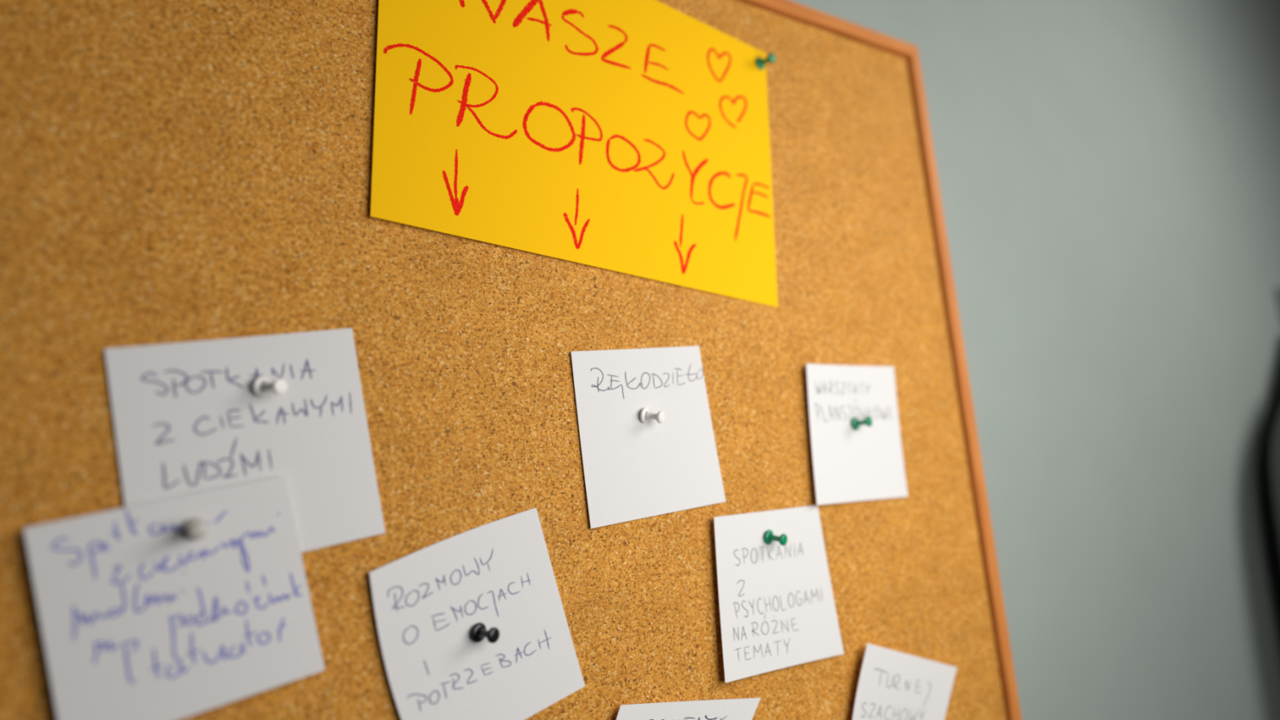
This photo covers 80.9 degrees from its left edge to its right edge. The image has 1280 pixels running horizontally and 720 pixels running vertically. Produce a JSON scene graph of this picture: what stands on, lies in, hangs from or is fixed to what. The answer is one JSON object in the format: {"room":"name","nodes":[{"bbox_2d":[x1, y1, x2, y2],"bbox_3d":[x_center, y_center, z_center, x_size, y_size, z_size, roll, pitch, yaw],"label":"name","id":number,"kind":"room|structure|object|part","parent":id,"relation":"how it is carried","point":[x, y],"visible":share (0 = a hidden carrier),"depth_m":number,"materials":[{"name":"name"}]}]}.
{"room":"community centre room","nodes":[
{"label":"community centre room","id":0,"kind":"room"},
{"bbox_2d":[790,0,1279,719],"bbox_3d":[0.450,0.187,0.783,4.800,2.700,0.146,1,-11,-32],"label":"wall","id":1,"kind":"structure","parent":0,"point":[1108,171],"depth_m":0.76,"materials":[{"name":"grey paint"}]},
{"bbox_2d":[0,0,1022,719],"bbox_3d":[-0.125,0.026,0.354,0.899,0.599,0.018,1,-11,-32],"label":"cork board","id":2,"kind":"object","parent":1,"relation":"attached to","point":[171,171],"visible":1,"depth_m":0.37,"materials":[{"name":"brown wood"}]},
{"bbox_2d":[23,475,324,719],"bbox_3d":[-0.178,0.096,0.294,0.101,0.095,0.002,1,-11,-32],"label":"paper note","id":3,"kind":"object","parent":2,"relation":"attached to","point":[140,619],"visible":1,"depth_m":0.29,"materials":[{"name":"white paper"}]},
{"bbox_2d":[182,517,208,540],"bbox_3d":[-0.177,0.067,0.299,0.009,0.009,0.019,4,-12,-43],"label":"pin","id":4,"kind":"object","parent":2,"relation":"attached to","point":[194,528],"visible":1,"depth_m":0.29,"materials":[{"name":"grey plastic"}]},
{"bbox_2d":[104,328,385,552],"bbox_3d":[-0.164,0.037,0.320,0.106,0.107,0.002,1,-11,-32],"label":"paper note","id":5,"kind":"object","parent":2,"relation":"attached to","point":[188,417],"visible":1,"depth_m":0.32,"materials":[{"name":"white paper"}]},
{"bbox_2d":[253,376,287,396],"bbox_3d":[-0.162,0.011,0.325,0.019,0.009,0.009,-7,-9,14],"label":"pin","id":6,"kind":"object","parent":2,"relation":"attached to","point":[261,384],"visible":1,"depth_m":0.32,"materials":[{"name":"white plastic"}]},
{"bbox_2d":[368,507,585,719],"bbox_3d":[-0.074,0.129,0.356,0.103,0.111,0.002,1,-11,-34],"label":"paper note","id":7,"kind":"object","parent":2,"relation":"attached to","point":[428,602],"visible":1,"depth_m":0.36,"materials":[{"name":"white paper"}]},
{"bbox_2d":[471,622,499,643],"bbox_3d":[-0.075,0.128,0.354,0.019,0.009,0.009,-13,-12,41],"label":"pin","id":8,"kind":"object","parent":2,"relation":"attached to","point":[479,631],"visible":1,"depth_m":0.35,"materials":[{"name":"black plastic"}]},
{"bbox_2d":[370,0,777,307],"bbox_3d":[-0.021,-0.146,0.449,0.276,0.223,0.001,1,-11,-33],"label":"sheet","id":9,"kind":"object","parent":2,"relation":"attached to","point":[632,137],"visible":1,"depth_m":0.44,"materials":[{"name":"yellow paper"}]},
{"bbox_2d":[570,346,725,528],"bbox_3d":[0.006,0.040,0.427,0.096,0.100,0.002,1,-11,-32],"label":"paper note","id":10,"kind":"object","parent":2,"relation":"attached to","point":[633,469],"visible":1,"depth_m":0.42,"materials":[{"name":"white paper"}]},
{"bbox_2d":[640,407,664,423],"bbox_3d":[0.004,0.032,0.425,0.019,0.010,0.009,-11,-11,32],"label":"pin","id":11,"kind":"object","parent":2,"relation":"attached to","point":[646,415],"visible":1,"depth_m":0.42,"materials":[{"name":"white plastic"}]},
{"bbox_2d":[615,697,760,719],"bbox_3d":[0.015,0.219,0.393,0.135,0.086,0.003,1,-11,-34],"label":"paper note","id":12,"kind":"object","parent":2,"relation":"attached to","point":[744,708],"visible":1,"depth_m":0.41,"materials":[{"name":"white paper"}]},
{"bbox_2d":[755,53,775,70],"bbox_3d":[0.086,-0.209,0.528,0.009,0.009,0.019,2,-11,-37],"label":"pin","id":13,"kind":"object","parent":2,"relation":"attached to","point":[761,63],"visible":1,"depth_m":0.53,"materials":[{"name":"green plastic"}]},
{"bbox_2d":[764,529,787,546],"bbox_3d":[0.080,0.108,0.456,0.019,0.010,0.009,-11,-11,35],"label":"pin","id":14,"kind":"object","parent":2,"relation":"attached to","point":[769,537],"visible":1,"depth_m":0.45,"materials":[{"name":"green plastic"}]},
{"bbox_2d":[713,505,844,682],"bbox_3d":[0.083,0.138,0.453,0.097,0.093,0.003,1,-11,-34],"label":"paper note","id":15,"kind":"object","parent":2,"relation":"attached to","point":[777,609],"visible":1,"depth_m":0.45,"materials":[{"name":"grey paper"}]},
{"bbox_3d":[-0.150,-0.263,0.400,0.899,0.011,0.018,1,-11,-32],"label":"frame rail","id":16,"kind":"part","parent":2,"relation":"part of","materials":[{"name":"brown wood"}]},
{"bbox_2d":[806,363,907,505],"bbox_3d":[0.148,0.050,0.513,0.097,0.094,0.003,1,-11,-34],"label":"paper note","id":17,"kind":"object","parent":2,"relation":"attached to","point":[866,463],"visible":1,"depth_m":0.51,"materials":[{"name":"grey paper"}]},
{"bbox_2d":[851,416,872,430],"bbox_3d":[0.149,0.043,0.513,0.009,0.009,0.019,3,-12,-42],"label":"pin","id":18,"kind":"object","parent":2,"relation":"attached to","point":[868,421],"visible":1,"depth_m":0.51,"materials":[{"name":"green plastic"}]},
{"bbox_2d":[852,643,956,719],"bbox_3d":[0.169,0.235,0.486,0.126,0.111,0.006,1,-11,-35],"label":"paper note","id":19,"kind":"object","parent":2,"relation":"attached to","point":[893,685],"visible":1,"depth_m":0.49,"materials":[{"name":"grey paper"}]},
{"bbox_3d":[0.250,0.032,0.591,0.012,0.599,0.018,1,-11,-32],"label":"frame rail","id":20,"kind":"part","parent":2,"relation":"part of","materials":[{"name":"brown wood"}]},
{"bbox_2d":[1273,287,1279,315],"bbox_3d":[0.879,-0.076,0.990,0.024,0.050,0.055,1,-11,-32],"label":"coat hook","id":21,"kind":"object","parent":1,"relation":"attached to","point":[1277,291],"visible":1,"depth_m":1.01,"materials":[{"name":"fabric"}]},
{"bbox_2d":[1270,409,1279,547],"bbox_3d":[0.946,0.453,0.872,0.601,1.020,0.121,1,-11,-32],"label":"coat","id":22,"kind":"object","parent":21,"relation":"hanging from","point":[1275,443],"visible":1,"depth_m":0.82,"materials":[{"name":"fabric"}]}
]}

